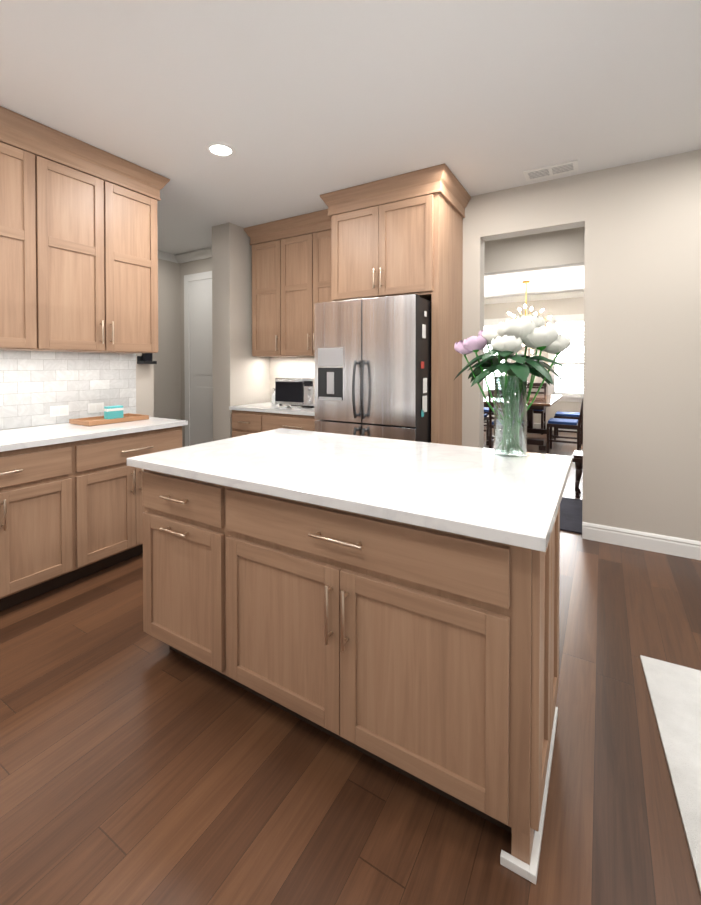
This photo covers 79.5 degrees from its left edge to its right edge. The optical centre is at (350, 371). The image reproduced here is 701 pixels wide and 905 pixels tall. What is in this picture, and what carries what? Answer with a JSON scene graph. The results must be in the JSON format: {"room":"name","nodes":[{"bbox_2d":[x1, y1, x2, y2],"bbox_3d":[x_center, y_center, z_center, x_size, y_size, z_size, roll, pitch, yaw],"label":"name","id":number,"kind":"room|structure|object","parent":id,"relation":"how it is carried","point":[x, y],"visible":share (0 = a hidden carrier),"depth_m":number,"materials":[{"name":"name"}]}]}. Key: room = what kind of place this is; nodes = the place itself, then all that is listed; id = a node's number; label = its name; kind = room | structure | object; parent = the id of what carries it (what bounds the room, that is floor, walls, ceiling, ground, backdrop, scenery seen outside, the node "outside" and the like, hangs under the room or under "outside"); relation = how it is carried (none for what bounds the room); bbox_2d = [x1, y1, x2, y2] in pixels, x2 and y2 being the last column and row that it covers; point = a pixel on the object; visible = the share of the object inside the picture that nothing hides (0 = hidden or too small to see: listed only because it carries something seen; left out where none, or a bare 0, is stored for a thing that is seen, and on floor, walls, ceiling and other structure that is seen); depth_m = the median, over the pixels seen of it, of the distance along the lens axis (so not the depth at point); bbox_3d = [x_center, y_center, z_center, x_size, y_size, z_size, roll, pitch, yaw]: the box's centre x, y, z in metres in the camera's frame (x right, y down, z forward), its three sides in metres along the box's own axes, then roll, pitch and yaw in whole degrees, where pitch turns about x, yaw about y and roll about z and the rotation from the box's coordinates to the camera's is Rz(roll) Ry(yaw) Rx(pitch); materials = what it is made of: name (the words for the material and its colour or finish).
{"room":"kitchen","nodes":[
{"label":"kitchen","id":0,"kind":"room"},
{"bbox_2d":[3,222,269,440],"bbox_3d":[-3.033,-0.092,1.557,0.260,2.780,7.779,0,1,31],"label":"wall","id":1,"kind":"structure","parent":0,"point":[241,374],"depth_m":4.39,"materials":[{"name":"beige paint"}]},
{"bbox_2d":[0,350,135,429],"bbox_3d":[-2.591,0.115,2.115,0.008,0.530,3.185,0,1,31],"label":"backsplash","id":2,"kind":"structure","parent":1,"relation":"attached to","point":[35,386],"depth_m":2.99,"materials":[{"name":"tile"}]},
{"bbox_2d":[50,405,68,416],"bbox_3d":[-2.062,0.278,2.987,0.006,0.074,0.120,0,1,31],"label":"outlet","id":3,"kind":"object","parent":2,"relation":"attached to","point":[62,410],"visible":1,"depth_m":2.98,"materials":[{"name":"white plastic"}]},
{"bbox_2d":[87,402,103,412],"bbox_3d":[-1.934,0.274,3.201,0.006,0.074,0.120,0,1,31],"label":"outlet","id":4,"kind":"object","parent":2,"relation":"attached to","point":[95,407],"visible":1,"depth_m":3.20,"materials":[{"name":"white plastic"}]},
{"bbox_2d":[0,106,169,353],"bbox_3d":[-2.546,-0.805,1.792,0.400,1.358,3.760,0,1,31],"label":"upper cabinet","id":5,"kind":"object","parent":1,"relation":"attached to","point":[78,247],"visible":1,"depth_m":2.75,"materials":[{"name":"brown wood"}]},
{"bbox_2d":[137,353,156,363],"bbox_3d":[-1.700,-0.113,3.522,0.090,0.095,0.120,0,1,31],"label":"shelf","id":6,"kind":"object","parent":1,"relation":"attached to","point":[145,358],"visible":0.83,"depth_m":3.50,"materials":[{"name":"black plastic"}]},
{"bbox_2d":[153,253,180,419],"bbox_3d":[-2.723,-0.141,5.000,0.120,2.780,1.550,0,1,31],"label":"wall","id":7,"kind":"structure","parent":0,"point":[167,388],"depth_m":5.47,"materials":[{"name":"beige paint"}]},
{"bbox_2d":[158,251,173,261],"bbox_3d":[-2.672,-1.481,5.027,0.080,0.099,1.420,0,1,31],"label":"crown molding","id":8,"kind":"structure","parent":7,"relation":"attached to","point":[161,255],"depth_m":5.43,"materials":[{"name":"white paint"}]},
{"bbox_2d":[0,426,700,904],"bbox_3d":[0.870,1.301,3.451,10.000,0.060,15.000,0,1,31],"label":"floor","id":9,"kind":"structure","parent":0,"point":[138,766],"depth_m":1.33,"materials":[{"name":"brown wood"}]},
{"bbox_2d":[0,441,91,610],"bbox_3d":[-2.100,0.849,2.330,0.640,0.875,0.903,0,1,31],"label":"base cabinet","id":10,"kind":"object","parent":9,"relation":"on","point":[71,508],"depth_m":2.37,"materials":[{"name":"brown wood"}]},
{"bbox_2d":[0,417,187,452],"bbox_3d":[-2.474,0.403,1.670,0.643,0.034,3.836,0,1,31],"label":"countertop","id":11,"kind":"structure","parent":10,"relation":"on","point":[33,437],"depth_m":2.63,"materials":[{"name":"white stone"}]},
{"bbox_2d":[69,405,148,425],"bbox_3d":[-1.765,0.311,3.101,0.260,0.105,0.440,0,1,31],"label":"tray","id":12,"kind":"object","parent":11,"relation":"on","point":[113,414],"visible":1,"depth_m":3.11,"materials":[{"name":"brown wood"}]},
{"bbox_2d":[92,425,184,573],"bbox_3d":[-1.728,0.841,2.951,0.640,0.875,0.831,0,1,31],"label":"base cabinet","id":13,"kind":"object","parent":9,"relation":"on","point":[117,508],"depth_m":2.74,"materials":[{"name":"brown wood"}]},
{"bbox_2d":[229,402,318,437],"bbox_3d":[-0.544,0.805,4.219,1.217,0.910,0.676,0,1,31],"label":"base cabinet","id":14,"kind":"object","parent":9,"relation":"on","point":[247,419],"visible":0.15,"depth_m":4.04,"materials":[{"name":"brown wood"}]},
{"bbox_2d":[272,388,275,404],"bbox_3d":[-0.802,0.260,4.458,0.064,0.168,0.062,0,1,31],"label":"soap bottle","id":15,"kind":"object","parent":14,"relation":"on","point":[273,398],"visible":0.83,"depth_m":4.43,"materials":[{"name":"white plastic"}]},
{"bbox_2d":[279,406,301,407],"bbox_3d":[-0.584,0.344,4.103,0.232,0.012,0.058,0,1,21],"label":"card","id":16,"kind":"object","parent":14,"relation":"on","point":[289,406],"visible":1,"depth_m":4.09,"materials":[{"name":"white paper"}]},
{"bbox_2d":[275,377,314,407],"bbox_3d":[-0.493,0.204,4.292,0.480,0.285,0.367,0,1,31],"label":"toaster oven","id":17,"kind":"object","parent":14,"relation":"on","point":[294,390],"visible":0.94,"depth_m":4.15,"materials":[{"name":"silver metal"}]},
{"bbox_2d":[141,468,563,884],"bbox_3d":[-0.092,0.858,1.745,1.670,0.875,0.668,0,1,31],"label":"kitchen island","id":18,"kind":"object","parent":9,"relation":"on","point":[393,604],"depth_m":1.31,"materials":[{"name":"brown wood"}]},
{"bbox_2d":[127,428,571,555],"bbox_3d":[0.003,0.400,1.888,1.700,0.034,1.050,0,1,31],"label":"island countertop","id":19,"kind":"structure","parent":18,"relation":"on","point":[456,490],"depth_m":1.56,"materials":[{"name":"white stone"}]},
{"bbox_2d":[454,315,570,457],"bbox_3d":[0.726,0.055,1.943,0.516,0.651,0.497,0,1,31],"label":"vase","id":20,"kind":"object","parent":19,"relation":"on","point":[506,339],"visible":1,"depth_m":1.89,"materials":[{"name":"clear glass"}]},
{"bbox_2d":[314,294,431,442],"bbox_3d":[0.287,0.360,3.503,0.867,1.820,0.946,0,1,31],"label":"refrigerator","id":21,"kind":"object","parent":9,"relation":"on","point":[372,367],"visible":0.46,"depth_m":3.12,"materials":[{"name":"silver metal"}]},
{"bbox_2d":[320,163,470,445],"bbox_3d":[0.388,-0.121,3.636,1.100,2.778,0.698,0,1,31],"label":"tall cabinet","id":22,"kind":"object","parent":9,"relation":"on","point":[401,234],"visible":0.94,"depth_m":3.34,"materials":[{"name":"brown wood"}]},
{"bbox_2d":[484,407,486,440],"bbox_3d":[2.057,0.732,7.219,0.514,0.967,0.467,0,1,31],"label":"dining chair","id":23,"kind":"object","parent":9,"relation":"on","point":[485,409],"depth_m":7.28,"materials":[{"name":"black wood"}]},
{"bbox_2d":[487,389,527,448],"bbox_3d":[2.327,0.746,6.233,0.467,0.967,0.513,0,1,31],"label":"dining chair","id":24,"kind":"object","parent":9,"relation":"on","point":[490,424],"depth_m":6.17,"materials":[{"name":"black wood"}]},
{"bbox_2d":[484,394,561,450],"bbox_3d":[2.972,0.833,7.314,1.100,0.765,2.100,0,1,31],"label":"dining table","id":25,"kind":"object","parent":9,"relation":"on","point":[541,402],"visible":0.33,"depth_m":6.93,"materials":[{"name":"black wood"}]},
{"bbox_2d":[527,383,546,434],"bbox_3d":[3.617,0.715,8.393,0.467,0.967,0.513,0,1,31],"label":"dining chair","id":26,"kind":"object","parent":9,"relation":"on","point":[544,385],"depth_m":8.42,"materials":[{"name":"black wood"}]},
{"bbox_2d":[546,398,582,453],"bbox_3d":[3.288,0.744,6.402,0.514,0.967,0.467,0,1,31],"label":"dining chair","id":27,"kind":"object","parent":9,"relation":"on","point":[567,420],"depth_m":6.39,"materials":[{"name":"blue fabric"}]},
{"bbox_2d":[560,497,581,533],"bbox_3d":[1.677,1.258,3.924,1.600,0.012,0.920,0,1,31],"label":"rug","id":28,"kind":"object","parent":9,"relation":"on","point":[570,514],"depth_m":3.68,"materials":[{"name":"grey fabric"}]},
{"bbox_2d":[572,450,582,497],"bbox_3d":[2.565,1.046,4.159,0.660,0.430,0.280,0,1,31],"label":"bench","id":29,"kind":"object","parent":9,"relation":"on","point":[577,457],"visible":0.33,"depth_m":4.21,"materials":[{"name":"black wood"}]},
{"bbox_2d":[640,655,700,893],"bbox_3d":[1.471,1.317,-0.197,2.200,0.012,3.600,0,1,27],"label":"rug","id":30,"kind":"object","parent":9,"relation":"on","point":[675,692],"visible":1,"depth_m":1.51,"materials":[{"name":"white fabric"}]},
{"bbox_2d":[0,0,700,254],"bbox_3d":[-0.942,-1.490,0.376,10.000,0.050,7.930,0,1,31],"label":"ceiling","id":31,"kind":"structure","parent":0,"point":[300,106],"depth_m":2.23,"materials":[{"name":"white paint"}]},
{"bbox_2d":[206,142,235,156],"bbox_3d":[-0.876,-1.496,2.847,0.196,0.008,0.196,0,1,31],"label":"recessed light","id":32,"kind":"object","parent":31,"relation":"in","point":[219,149],"visible":1,"depth_m":2.84,"materials":[{"name":"white"}]},
{"bbox_2d":[523,160,578,180],"bbox_3d":[1.497,-1.499,3.153,0.360,0.010,0.180,0,1,31],"label":"ceiling vent","id":33,"kind":"object","parent":31,"relation":"in","point":[552,170],"visible":1,"depth_m":3.13,"materials":[{"name":"white metal"}]},
{"bbox_2d":[180,149,700,540],"bbox_3d":[1.482,-0.120,3.479,9.000,2.780,0.150,0,1,31],"label":"wall","id":34,"kind":"structure","parent":0,"point":[640,222],"depth_m":3.07,"materials":[{"name":"beige paint"}]},
{"bbox_2d":[174,247,211,263],"bbox_3d":[-1.728,-1.484,5.243,1.300,0.099,0.080,0,1,31],"label":"crown molding","id":35,"kind":"structure","parent":34,"relation":"attached to","point":[200,254],"depth_m":5.40,"materials":[{"name":"white paint"}]},
{"bbox_2d":[184,271,212,446],"bbox_3d":[-1.681,-0.005,5.255,1.130,2.500,0.045,0,1,31],"label":"hall door","id":36,"kind":"structure","parent":34,"relation":"in","point":[198,375],"depth_m":5.39,"materials":[{"name":"white wood"}]},
{"bbox_2d":[244,209,330,356],"bbox_3d":[-0.494,-0.841,4.327,1.267,1.358,0.400,0,1,31],"label":"upper cabinet","id":37,"kind":"object","parent":34,"relation":"attached to","point":[291,271],"visible":0.77,"depth_m":4.23,"materials":[{"name":"brown wood"}]},
{"bbox_2d":[582,522,700,559],"bbox_3d":[3.491,1.227,2.201,4.000,0.124,0.016,0,1,31],"label":"baseboard","id":38,"kind":"structure","parent":34,"relation":"attached to","point":[676,546],"depth_m":3.02,"materials":[{"name":"white wood"}]},
{"bbox_2d":[484,297,583,423],"bbox_3d":[4.029,-0.195,8.718,7.000,2.780,0.120,0,1,31],"label":"wall","id":39,"kind":"structure","parent":0,"point":[565,306],"depth_m":8.68,"materials":[{"name":"beige paint"}]},
{"bbox_2d":[484,318,510,397],"bbox_3d":[2.853,-0.284,9.379,1.420,1.740,0.150,0,1,31],"label":"dining room window","id":40,"kind":"structure","parent":39,"relation":"in","point":[488,323],"depth_m":9.23,"materials":[{"name":"white glass"}]},
{"bbox_2d":[484,291,583,430],"bbox_3d":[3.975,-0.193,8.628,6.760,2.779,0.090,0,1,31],"label":"crown molding","id":41,"kind":"structure","parent":39,"relation":"attached to","point":[576,294],"depth_m":8.69,"materials":[{"name":"white wood"}]},
{"bbox_2d":[548,314,583,401],"bbox_3d":[4.655,-0.269,8.303,1.420,1.740,0.150,0,1,31],"label":"dining room window","id":42,"kind":"structure","parent":39,"relation":"in","point":[571,358],"depth_m":8.47,"materials":[{"name":"white glass"}]},
{"bbox_2d":[484,265,583,298],"bbox_3d":[2.888,-1.582,6.788,7.000,0.050,4.570,0,1,31],"label":"ceiling","id":43,"kind":"structure","parent":0,"point":[558,280],"depth_m":7.39,"materials":[{"name":"white paint"}]},
{"bbox_2d":[508,281,550,353],"bbox_3d":[3.035,-0.940,7.340,0.850,1.248,0.792,0,1,31],"label":"sputnik chandelier","id":44,"kind":"object","parent":43,"relation":"hanging from","point":[525,305],"visible":0.31,"depth_m":7.29,"materials":[{"name":"gold metal"}]},
{"bbox_2d":[484,227,584,275],"bbox_3d":[2.104,-0.137,4.697,2.320,2.780,0.140,0,1,31],"label":"wall","id":45,"kind":"structure","parent":0,"point":[552,249],"depth_m":4.64,"materials":[{"name":"beige paint"}]}
]}

